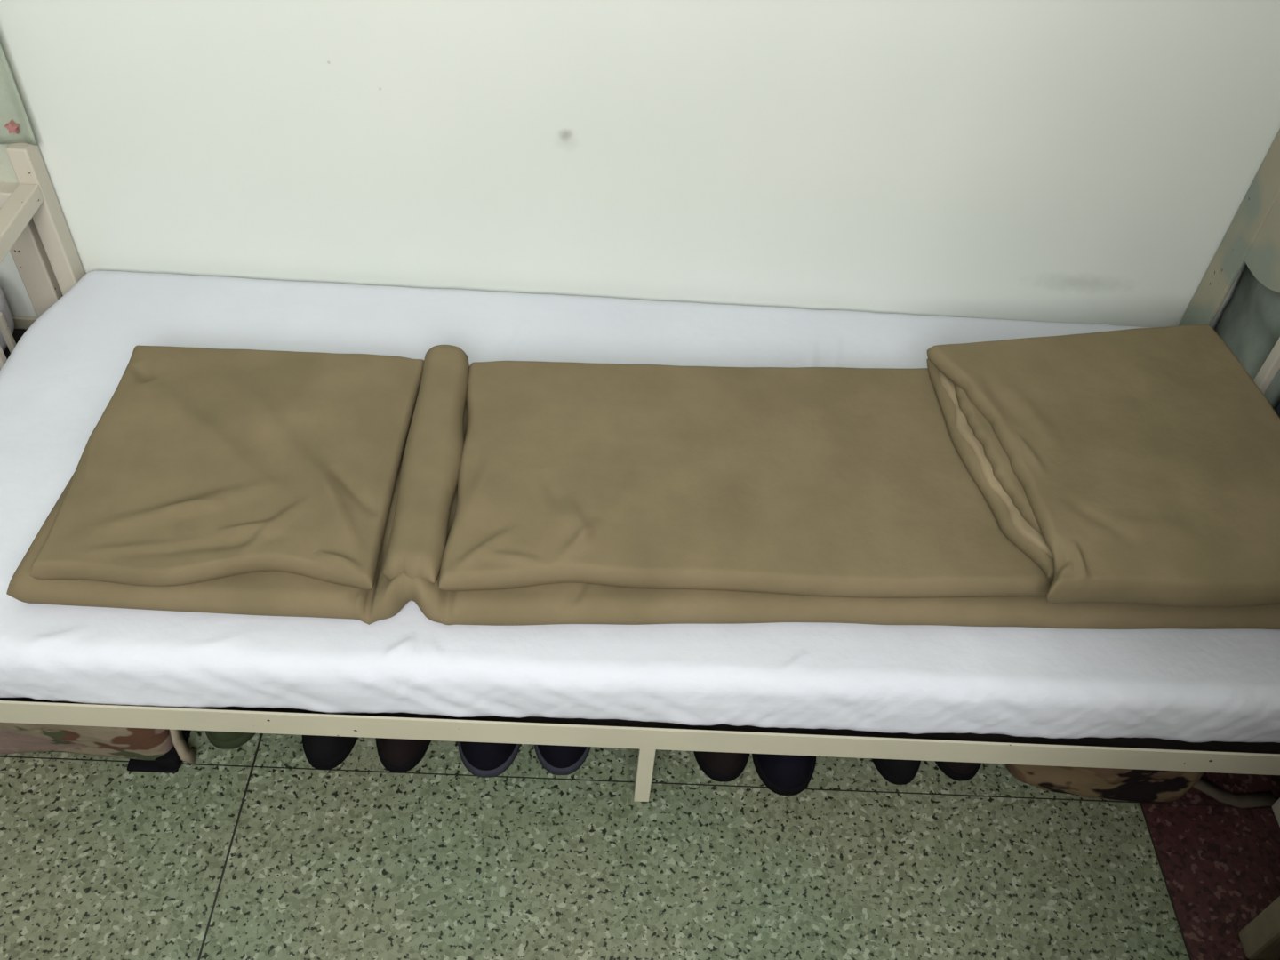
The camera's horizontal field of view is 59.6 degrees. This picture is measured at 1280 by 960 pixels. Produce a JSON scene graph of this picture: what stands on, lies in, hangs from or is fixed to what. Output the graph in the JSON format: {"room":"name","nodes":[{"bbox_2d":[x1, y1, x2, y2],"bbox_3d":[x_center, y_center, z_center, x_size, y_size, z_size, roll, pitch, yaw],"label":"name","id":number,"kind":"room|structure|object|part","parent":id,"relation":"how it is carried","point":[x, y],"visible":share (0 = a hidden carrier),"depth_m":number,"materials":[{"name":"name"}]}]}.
{"room":"dormitory","nodes":[
{"label":"dormitory","id":0,"kind":"room"},
{"bbox_2d":[0,0,1279,329],"bbox_3d":[-0.084,-1.212,1.212,5.100,3.000,0.100,3,46,-2],"label":"wall","id":1,"kind":"structure","parent":0,"point":[1055,161],"depth_m":1.83,"materials":[{"name":"white paint"}]},
{"bbox_2d":[0,42,37,182],"bbox_3d":[-1.168,-0.747,1.617,0.408,0.850,0.035,3,46,-2],"label":"hanging cloth","id":2,"kind":"object","parent":1,"relation":"hanging from","point":[15,126],"visible":0.57,"depth_m":1.79,"materials":[{"name":"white fabric"}]},
{"bbox_2d":[0,730,1279,959],"bbox_3d":[-0.191,0.850,1.387,5.100,0.100,2.850,3,46,-2],"label":"floor","id":3,"kind":"structure","parent":0,"point":[250,851],"depth_m":1.61,"materials":[{"name":"stone"}]},
{"bbox_2d":[0,181,63,359],"bbox_3d":[-1.683,-0.068,1.747,1.253,0.470,0.856,3,46,-2],"label":"frame","id":4,"kind":"object","parent":3,"relation":"on","point":[28,253],"visible":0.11,"depth_m":1.97,"materials":[{"name":"beige metal"}]},
{"bbox_2d":[0,285,14,351],"bbox_3d":[-1.697,-0.075,1.737,1.130,0.174,0.816,3,46,-2],"label":"mattress","id":5,"kind":"object","parent":4,"relation":"on","point":[4,308],"visible":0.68,"depth_m":1.99,"materials":[{"name":"white fabric"}]},
{"bbox_3d":[-1.709,-0.315,2.103,1.200,0.050,0.008,3,46,-2],"label":"rail","id":6,"kind":"part","parent":4,"relation":"part of","materials":[{"name":"beige metal"}]},
{"bbox_2d":[0,722,196,773],"bbox_3d":[-0.836,0.254,1.728,0.354,0.152,0.346,3,46,-2],"label":"camouflage bag","id":7,"kind":"object","parent":3,"relation":"on","point":[149,750],"visible":0.24,"depth_m":1.63,"materials":[{"name":"fabric"}]},
{"bbox_3d":[-0.727,0.384,1.713,0.075,0.007,0.140,3,46,-2],"label":"trim","id":8,"kind":"part","parent":7,"relation":"part of","materials":[{"name":"black fabric"}]},
{"bbox_2d":[204,730,255,749],"bbox_3d":[-0.626,0.281,1.764,0.096,0.085,0.276,3,46,-2],"label":"shoe","id":9,"kind":"object","parent":3,"relation":"on","point":[220,740],"visible":0.03,"depth_m":1.69,"materials":[{"name":"green fabric"}]},
{"bbox_2d":[302,735,358,769],"bbox_3d":[-0.473,0.309,1.750,0.086,0.085,0.276,3,46,-2],"label":"shoe","id":10,"kind":"object","parent":3,"relation":"on","point":[321,752],"visible":0.24,"depth_m":1.68,"materials":[{"name":"black rubber"}]},
{"bbox_2d":[376,737,430,773],"bbox_3d":[-0.362,0.315,1.754,0.086,0.085,0.276,3,46,-2],"label":"shoe","id":11,"kind":"object","parent":3,"relation":"on","point":[396,756],"visible":0.23,"depth_m":1.68,"materials":[{"name":"black rubber"}]},
{"bbox_2d":[457,741,520,777],"bbox_3d":[-0.230,0.321,1.755,0.100,0.090,0.276,3,46,-2],"label":"shoe","id":12,"kind":"object","parent":3,"relation":"on","point":[482,759],"visible":0.21,"depth_m":1.68,"materials":[{"name":"grey rubber"}]},
{"bbox_2d":[534,744,591,775],"bbox_3d":[-0.117,0.320,1.764,0.094,0.090,0.276,3,46,-2],"label":"shoe","id":13,"kind":"object","parent":3,"relation":"on","point":[557,760],"visible":0.2,"depth_m":1.69,"materials":[{"name":"grey rubber"}]},
{"bbox_2d":[0,129,1279,826],"bbox_3d":[-0.013,-0.221,1.554,2.140,1.150,0.856,3,46,-2],"label":"frame","id":14,"kind":"object","parent":3,"relation":"on","point":[1252,237],"visible":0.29,"depth_m":1.57,"materials":[{"name":"beige metal"}]},
{"bbox_3d":[-1.018,-0.196,1.591,0.032,0.032,0.784,3,46,-2],"label":"head rail","id":15,"kind":"part","parent":14,"relation":"part of","materials":[{"name":"beige metal"}]},
{"bbox_3d":[-1.024,-0.358,2.018,0.034,0.552,0.040,3,46,-2],"label":"corner post","id":16,"kind":"part","parent":14,"relation":"part of","materials":[{"name":"beige metal"}]},
{"bbox_2d":[0,270,1279,743],"bbox_3d":[-0.035,0.005,1.797,2.045,0.133,0.846,3,46,-2],"label":"mattress","id":17,"kind":"object","parent":14,"relation":"on","point":[59,380],"visible":0.34,"depth_m":1.53,"materials":[{"name":"white fabric"}]},
{"bbox_2d":[6,323,1279,629],"bbox_3d":[0.076,-0.042,1.651,1.803,0.162,0.563,3,46,-2],"label":"quilt","id":18,"kind":"object","parent":17,"relation":"on","point":[1129,478],"visible":1,"depth_m":1.57,"materials":[{"name":"brown fabric"}]},
{"bbox_3d":[-0.570,-0.036,1.612,0.456,0.049,0.463,3,46,-2],"label":"panel","id":19,"kind":"part","parent":18,"relation":"part of","materials":[{"name":"brown fabric"}]},
{"bbox_3d":[0.350,-0.021,1.668,1.247,0.052,0.472,1,47,-3],"label":"panel","id":20,"kind":"part","parent":18,"relation":"part of","materials":[{"name":"brown fabric"}]},
{"bbox_3d":[-0.021,0.344,1.562,2.100,0.050,0.041,3,46,-2],"label":"rail","id":21,"kind":"part","parent":14,"relation":"part of","materials":[{"name":"beige metal"}]},
{"bbox_3d":[0.007,0.422,1.631,0.023,0.156,0.022,3,46,-2],"label":"leg","id":22,"kind":"part","parent":14,"relation":"part of","materials":[{"name":"beige metal"}]},
{"bbox_3d":[1.022,-0.451,1.853,0.008,1.150,0.081,3,46,-2],"label":"foot post","id":23,"kind":"part","parent":14,"relation":"part of","materials":[{"name":"metal"}]},
{"bbox_3d":[1.029,-0.459,1.655,0.005,0.450,0.190,3,46,-2],"label":"gusset plate","id":24,"kind":"part","parent":14,"relation":"part of","materials":[{"name":"metal"}]},
{"bbox_3d":[1.020,0.247,1.433,0.038,0.800,0.040,3,46,-2],"label":"corner post","id":25,"kind":"part","parent":14,"relation":"part of","materials":[{"name":"beige metal"}]},
{"bbox_2d":[693,751,750,782],"bbox_3d":[0.131,0.332,1.772,0.094,0.090,0.276,3,46,-2],"label":"shoe","id":26,"kind":"object","parent":3,"relation":"on","point":[719,766],"visible":0.14,"depth_m":1.70,"materials":[{"name":"black rubber"}]},
{"bbox_2d":[752,753,815,795],"bbox_3d":[0.227,0.350,1.761,0.100,0.093,0.276,3,46,-2],"label":"shoe","id":27,"kind":"object","parent":3,"relation":"on","point":[782,774],"visible":0.23,"depth_m":1.69,"materials":[{"name":"black rubber"}]},
{"bbox_2d":[872,758,920,784],"bbox_3d":[0.404,0.342,1.788,0.084,0.085,0.276,3,46,-2],"label":"shoe","id":28,"kind":"object","parent":3,"relation":"on","point":[897,772],"visible":0.13,"depth_m":1.71,"materials":[{"name":"black rubber"}]},
{"bbox_2d":[934,760,981,781],"bbox_3d":[0.502,0.341,1.800,0.088,0.080,0.276,3,46,-2],"label":"shoe","id":29,"kind":"object","parent":3,"relation":"on","point":[956,771],"visible":0.1,"depth_m":1.73,"materials":[{"name":"black rubber"}]},
{"bbox_2d":[1004,763,1276,808],"bbox_3d":[0.774,0.320,1.790,0.442,0.146,0.388,3,46,-2],"label":"camouflage bag","id":30,"kind":"object","parent":3,"relation":"on","point":[1146,786],"visible":0.13,"depth_m":1.67,"materials":[{"name":"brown fabric"}]},
{"bbox_2d":[1239,896,1279,959],"bbox_3d":[1.020,0.603,1.336,0.360,0.450,0.330,3,46,-2],"label":"wooden stool","id":31,"kind":"object","parent":3,"relation":"on","point":[1260,939],"visible":1,"depth_m":1.54,"materials":[{"name":"brown wood"}]},
{"bbox_3d":[1.630,0.207,1.967,1.190,0.150,0.810,3,46,-2],"label":"frame","id":32,"kind":"object","parent":3,"relation":"on","visible":0},
{"bbox_2d":[1214,264,1279,411],"bbox_3d":[1.168,-0.206,1.973,0.266,0.353,0.245,3,46,-2],"label":"bundle","id":33,"kind":"object","parent":32,"relation":"on","point":[1249,324],"visible":0.23,"depth_m":1.91,"materials":[{"name":"grey fabric"}]},
{"bbox_2d":[1275,401,1279,417],"bbox_3d":[1.224,0.044,1.780,0.383,0.304,0.350,3,46,-2],"label":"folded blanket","id":34,"kind":"object","parent":32,"relation":"on","point":[1277,411],"visible":0.02,"depth_m":1.82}
]}

